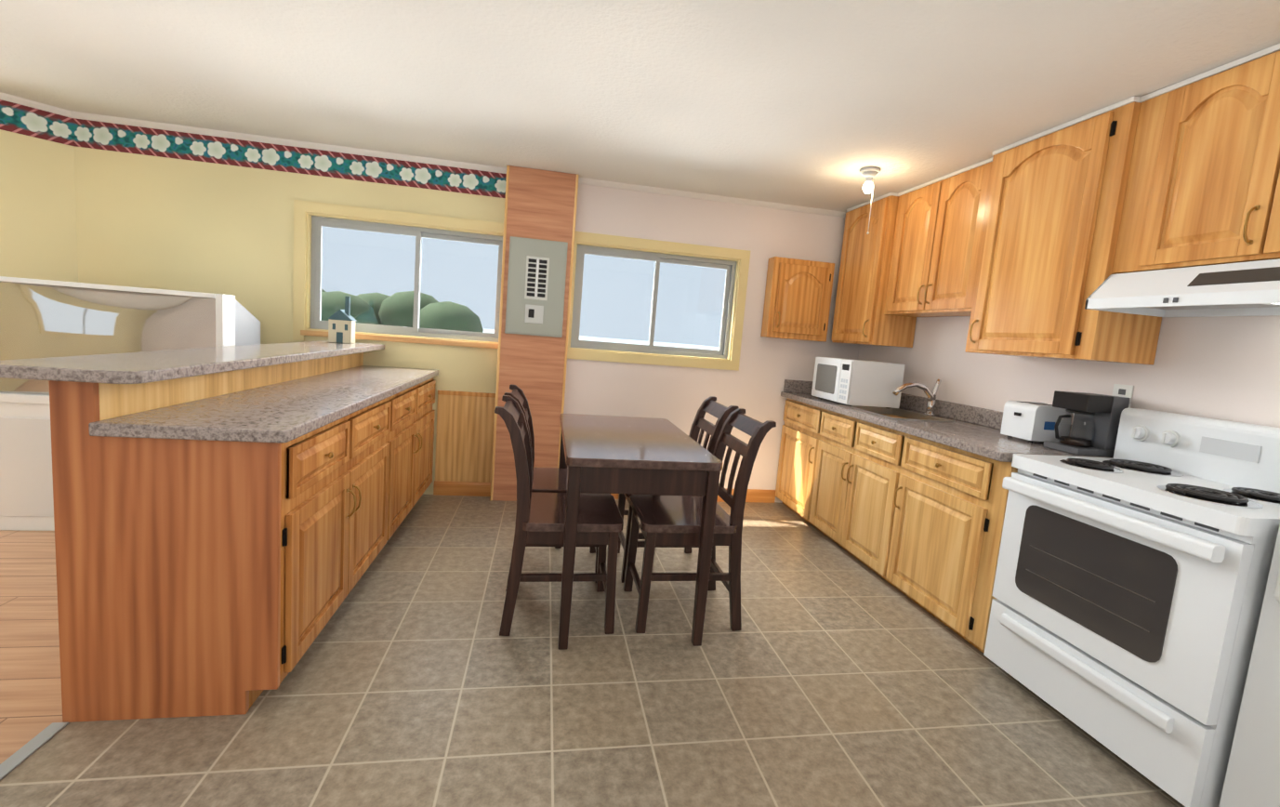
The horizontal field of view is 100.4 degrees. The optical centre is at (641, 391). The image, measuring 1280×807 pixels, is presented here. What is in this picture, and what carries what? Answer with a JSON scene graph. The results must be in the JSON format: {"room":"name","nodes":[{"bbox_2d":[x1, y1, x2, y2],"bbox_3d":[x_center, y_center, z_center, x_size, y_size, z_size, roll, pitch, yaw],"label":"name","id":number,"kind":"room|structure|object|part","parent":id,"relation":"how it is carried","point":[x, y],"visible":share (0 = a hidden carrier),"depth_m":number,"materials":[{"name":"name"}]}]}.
{"room":"kitchen","nodes":[
{"label":"kitchen","id":0,"kind":"room"},
{"bbox_2d":[0,529,62,764],"bbox_3d":[-3.401,1.010,0.807,3.505,0.080,5.986,3,6,-10],"label":"floor","id":1,"kind":"structure","parent":0,"point":[31,706],"depth_m":2.00,"materials":[{"name":"laminate"}]},
{"bbox_2d":[0,276,260,530],"bbox_3d":[-2.931,0.075,3.121,1.140,1.350,0.525,3,6,-10],"label":"tv","id":2,"kind":"object","parent":1,"relation":"on","point":[39,318],"visible":0.42,"depth_m":2.83,"materials":[{"name":"white plastic"}]},
{"bbox_2d":[0,99,78,282],"bbox_3d":[-4.420,-0.503,2.440,2.102,2.407,1.987,3,6,-10],"label":"wall","id":3,"kind":"structure","parent":0,"point":[38,235],"depth_m":3.26,"materials":[{"name":"paint"}]},
{"bbox_2d":[0,92,846,217],"bbox_3d":[-1.527,-1.512,2.825,7.295,0.035,1.757,3,6,-10],"label":"crown molding","id":4,"kind":"structure","parent":3,"relation":"attached to","point":[302,144],"depth_m":3.63,"materials":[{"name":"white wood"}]},
{"bbox_2d":[72,118,859,502],"bbox_3d":[-1.002,-0.404,4.026,6.023,2.407,0.174,3,6,-10],"label":"wall","id":5,"kind":"structure","parent":0,"point":[168,210],"depth_m":3.75,"materials":[{"name":"yellow paint"}]},
{"bbox_2d":[292,199,503,348],"bbox_3d":[-1.658,-0.793,3.850,1.484,0.942,0.180,3,6,-10],"label":"window","id":6,"kind":"structure","parent":5,"relation":"in","point":[310,223],"depth_m":3.77,"materials":[{"name":"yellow wood"}]},
{"bbox_3d":[-1.309,0.338,3.981,0.415,0.682,0.014,3,6,-10],"label":"wall wainscot panel","id":7,"kind":"part","parent":5,"relation":"part of","materials":[{"name":"brown wood"}]},
{"bbox_2d":[433,480,775,502],"bbox_3d":[-1.522,0.747,3.729,5.476,0.108,0.533,3,6,-10],"label":"baseboard","id":8,"kind":"structure","parent":5,"relation":"attached to","point":[480,489],"depth_m":4.04,"materials":[{"name":"brown wood"}]},
{"bbox_2d":[567,231,750,370],"bbox_3d":[0.104,-0.689,4.179,1.430,0.942,0.166,3,6,-10],"label":"window","id":9,"kind":"structure","parent":5,"relation":"in","point":[734,263],"depth_m":4.15,"materials":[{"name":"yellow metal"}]},
{"bbox_2d":[760,256,834,342],"bbox_3d":[1.250,-0.725,4.217,0.508,0.617,0.175,3,6,-10],"label":"upper cabinet","id":10,"kind":"object","parent":5,"relation":"attached to","point":[798,298],"visible":1,"depth_m":4.17,"materials":[{"name":"brown wood"}]},
{"bbox_2d":[783,379,812,394],"bbox_3d":[1.471,-0.034,4.414,0.607,0.100,0.024,3,6,-10],"label":"backsplash","id":11,"kind":"structure","parent":5,"relation":"attached to","point":[803,387],"depth_m":4.37,"materials":[{"name":"grey stone"}]},
{"bbox_2d":[489,165,579,501],"bbox_3d":[-0.789,-0.374,3.919,0.497,2.405,0.143,3,6,-10],"label":"pillar","id":12,"kind":"structure","parent":0,"point":[539,232],"depth_m":3.84,"materials":[{"name":"brown wood"}]},
{"bbox_3d":[-0.750,-0.745,3.824,0.404,0.680,0.034,3,6,-10],"label":"breaker panel","id":13,"kind":"part","parent":12,"relation":"part of","materials":[{"name":"grey metal"}]},
{"bbox_2d":[0,494,1184,806],"bbox_3d":[0.327,1.229,1.488,4.132,0.086,5.986,3,6,-10],"label":"floor","id":14,"kind":"structure","parent":0,"point":[831,673],"depth_m":1.89,"materials":[{"name":"brown tile"}]},
{"bbox_2d":[89,410,360,720],"bbox_3d":[-1.432,0.547,1.965,0.503,0.898,0.615,3,6,-10],"label":"base cabinet","id":15,"kind":"object","parent":14,"relation":"on","point":[228,521],"depth_m":1.66,"materials":[{"name":"brown wood"}]},
{"bbox_2d":[0,340,384,384],"bbox_3d":[-1.817,-0.190,2.616,0.395,0.036,2.376,3,6,-10],"label":"countertop","id":16,"kind":"structure","parent":15,"relation":"on","point":[141,367],"depth_m":1.79,"materials":[{"name":"grey stone"}]},
{"bbox_2d":[327,296,356,343],"bbox_3d":[-2.003,-0.485,3.576,0.159,0.310,0.090,3,6,-10],"label":"house figurine","id":17,"kind":"object","parent":16,"relation":"on","point":[341,325],"visible":0.98,"depth_m":3.55,"materials":[{"name":"beige ceramic"}]},
{"bbox_2d":[85,366,438,444],"bbox_3d":[-1.529,-0.016,2.711,0.515,0.040,2.331,3,6,-10],"label":"countertop","id":18,"kind":"structure","parent":15,"relation":"on","point":[280,412],"depth_m":1.89,"materials":[{"name":"grey stone"}]},
{"bbox_2d":[356,392,401,581],"bbox_3d":[-1.526,0.482,2.498,0.503,0.898,0.714,3,6,-10],"label":"base cabinet","id":19,"kind":"object","parent":14,"relation":"on","point":[379,423],"depth_m":2.63,"materials":[{"name":"brown wood"}]},
{"bbox_2d":[394,377,435,532],"bbox_3d":[-1.668,0.383,3.306,0.503,0.898,1.215,3,6,-10],"label":"base cabinet","id":20,"kind":"object","parent":14,"relation":"on","point":[415,414],"depth_m":3.35,"materials":[{"name":"brown wood"}]},
{"bbox_2d":[503,383,610,582],"bbox_3d":[-0.466,0.483,2.911,0.566,0.979,0.430,3,6,-10],"label":"chair","id":21,"kind":"object","parent":14,"relation":"on","point":[549,480],"visible":0.23,"depth_m":2.89,"materials":[{"name":"brown wood"}]},
{"bbox_2d":[494,395,623,635],"bbox_3d":[-0.384,0.540,2.446,0.566,0.979,0.430,3,6,-10],"label":"chair","id":22,"kind":"object","parent":14,"relation":"on","point":[540,519],"visible":0.96,"depth_m":2.29,"materials":[{"name":"brown wood"}]},
{"bbox_2d":[554,413,722,649],"bbox_3d":[-0.098,0.614,2.725,0.650,0.813,1.100,3,6,-10],"label":"dining table","id":23,"kind":"object","parent":14,"relation":"on","point":[621,455],"visible":0.98,"depth_m":2.22,"materials":[{"name":"brown wood"}]},
{"bbox_2d":[617,395,738,582],"bbox_3d":[0.169,0.521,3.027,0.566,0.979,0.430,3,6,-10],"label":"chair","id":24,"kind":"object","parent":14,"relation":"on","point":[712,406],"visible":0.25,"depth_m":2.98,"materials":[{"name":"brown wood"}]},
{"bbox_2d":[623,408,776,633],"bbox_3d":[0.250,0.578,2.562,0.566,0.979,0.430,3,6,-10],"label":"chair","id":25,"kind":"object","parent":14,"relation":"on","point":[666,521],"visible":0.9,"depth_m":2.42,"materials":[{"name":"brown wood"}]},
{"bbox_2d":[775,397,812,515],"bbox_3d":[1.503,0.542,4.161,0.614,0.898,0.667,3,6,-10],"label":"base cabinet","id":26,"kind":"object","parent":14,"relation":"on","point":[798,416],"depth_m":4.17,"materials":[{"name":"brown wood"}]},
{"bbox_2d":[801,405,890,568],"bbox_3d":[1.626,0.628,3.463,0.614,0.898,1.037,3,6,-10],"label":"base cabinet","id":27,"kind":"object","parent":14,"relation":"on","point":[846,467],"depth_m":3.44,"materials":[{"name":"brown wood"}]},
{"bbox_2d":[871,431,1017,653],"bbox_3d":[1.755,0.718,2.727,0.614,0.898,0.744,3,6,-10],"label":"base cabinet","id":28,"kind":"object","parent":14,"relation":"on","point":[908,497],"depth_m":2.59,"materials":[{"name":"brown wood"}]},
{"bbox_2d":[780,390,1113,461],"bbox_3d":[1.652,0.165,3.369,0.651,0.040,2.177,3,6,-10],"label":"countertop","id":29,"kind":"structure","parent":28,"relation":"on","point":[976,439],"depth_m":2.75,"materials":[{"name":"grey stone"}]},
{"bbox_2d":[811,356,905,409],"bbox_3d":[1.536,-0.072,3.828,0.392,0.310,0.500,3,6,-10],"label":"microwave","id":30,"kind":"object","parent":29,"relation":"on","point":[850,382],"visible":1,"depth_m":3.60,"materials":[{"name":"white plastic"}]},
{"bbox_2d":[838,402,957,423],"bbox_3d":[1.607,0.217,3.425,0.416,0.176,0.576,3,6,-10],"label":"sink","id":31,"kind":"object","parent":29,"relation":"in","point":[895,414],"depth_m":3.57,"materials":[{"name":"silver metal"}]},
{"bbox_2d":[892,379,942,416],"bbox_3d":[1.769,0.027,3.431,0.331,0.238,0.064,3,6,-10],"label":"faucet","id":32,"kind":"object","parent":29,"relation":"on","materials":[{"name":"silver metal"}]},
{"bbox_2d":[1000,400,1072,442],"bbox_3d":[1.964,0.150,2.662,0.222,0.187,0.181,3,6,-10],"label":"toaster","id":33,"kind":"object","parent":29,"relation":"on","point":[1031,421],"visible":0.79,"depth_m":2.59,"materials":[{"name":"white plastic"}]},
{"bbox_2d":[1043,390,1129,456],"bbox_3d":[1.990,0.140,2.413,0.271,0.265,0.165,3,6,-10],"label":"coffee maker","id":34,"kind":"object","parent":29,"relation":"on","point":[1095,424],"visible":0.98,"depth_m":2.37,"materials":[{"name":"grey plastic"}]},
{"bbox_2d":[983,408,1279,806],"bbox_3d":[1.865,0.677,1.942,0.670,1.165,0.770,3,6,-10],"label":"range","id":35,"kind":"object","parent":14,"relation":"on","point":[1130,583],"visible":1,"depth_m":1.80,"materials":[{"name":"white metal"}]},
{"bbox_2d":[1218,524,1279,806],"bbox_3d":[2.052,0.531,1.147,0.568,1.655,0.775,3,6,-10],"label":"fridge","id":36,"kind":"object","parent":14,"relation":"on","point":[1252,777],"visible":1,"depth_m":1.48,"materials":[{"name":"white"}]},
{"bbox_2d":[0,0,1279,211],"bbox_3d":[-1.280,-1.368,0.959,7.784,0.120,6.126,3,6,-10],"label":"ceiling","id":37,"kind":"structure","parent":0,"point":[811,102],"depth_m":2.31,"materials":[{"name":"white paint"}]},
{"bbox_2d":[859,166,880,234],"bbox_3d":[1.368,-1.153,3.237,0.112,0.376,0.112,3,6,-10],"label":"ceiling light fixture","id":38,"kind":"object","parent":37,"relation":"hanging from","point":[869,173],"visible":1,"depth_m":3.20,"materials":[{"name":"white glass"}]},
{"bbox_2d":[857,315,1279,427],"bbox_3d":[2.375,0.116,1.711,0.160,2.407,5.986,3,6,-10],"label":"wall","id":39,"kind":"structure","parent":0,"point":[1222,367],"depth_m":2.29,"materials":[{"name":"white paint"}]},
{"bbox_2d":[831,192,916,347],"bbox_3d":[1.763,-0.869,3.977,0.338,1.035,0.544,3,6,-10],"label":"upper cabinet","id":40,"kind":"object","parent":39,"relation":"attached to","point":[863,268],"depth_m":3.83,"materials":[{"name":"brown wood"}]},
{"bbox_2d":[879,160,983,318],"bbox_3d":[1.919,-0.889,3.284,0.283,0.820,0.860,3,6,-10],"label":"upper cabinet","id":41,"kind":"object","parent":39,"relation":"attached to","point":[932,225],"depth_m":3.26,"materials":[{"name":"brown wood"}]},
{"bbox_2d":[899,401,1072,436],"bbox_3d":[1.965,0.114,3.418,0.024,0.100,2.177,3,6,-10],"label":"backsplash","id":42,"kind":"structure","parent":39,"relation":"attached to","point":[990,418],"depth_m":3.25,"materials":[{"name":"grey stone"}]},
{"bbox_2d":[961,95,1176,364],"bbox_3d":[2.010,-0.686,2.534,0.348,1.048,0.686,3,6,-10],"label":"upper cabinet","id":43,"kind":"object","parent":39,"relation":"attached to","point":[1038,285],"depth_m":2.37,"materials":[{"name":"brown wood"}]},
{"bbox_2d":[1083,247,1279,317],"bbox_3d":[2.085,-0.357,1.849,0.407,0.150,0.750,3,6,-10],"label":"range hood","id":44,"kind":"object","parent":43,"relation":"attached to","point":[1249,285],"depth_m":1.91,"materials":[{"name":"white metal"}]},
{"bbox_2d":[1111,383,1134,408],"bbox_3d":[2.168,0.028,2.407,0.007,0.120,0.080,3,6,-10],"label":"outlet","id":45,"kind":"object","parent":39,"relation":"attached to","point":[1122,390],"visible":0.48,"depth_m":2.40,"materials":[{"name":"white plastic"}]},
{"bbox_2d":[1106,48,1279,285],"bbox_3d":[2.144,-0.789,1.918,0.318,0.690,0.540,3,6,-10],"label":"upper cabinet","id":46,"kind":"object","parent":39,"relation":"attached to","point":[1115,232],"depth_m":1.93,"materials":[{"name":"brown wood"}]},
{"bbox_2d":[1225,43,1279,270],"bbox_3d":[2.212,-0.742,1.533,0.318,0.690,0.492,3,6,-10],"label":"upper cabinet","id":47,"kind":"object","parent":39,"relation":"attached to","point":[1255,241],"depth_m":1.73,"materials":[{"name":"brown wood"}]},
{"label":"outside","id":48,"kind":"structure","parent":0,"visible":0},
{"bbox_2d":[482,328,718,350],"bbox_3d":[-178.040,-24.908,149.505,540.000,0.200,480.000,3,6,-10],"label":"water","id":49,"kind":"structure","parent":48,"point":[614,340],"depth_m":326.18,"materials":[{"name":"blue liquid"}]},
{"bbox_2d":[321,288,483,332],"bbox_3d":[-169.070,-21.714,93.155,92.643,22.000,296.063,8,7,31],"label":"bushes","id":50,"kind":"object","parent":49,"relation":"on","point":[425,321],"depth_m":184.05,"materials":[{"name":"green plant"}]}
]}

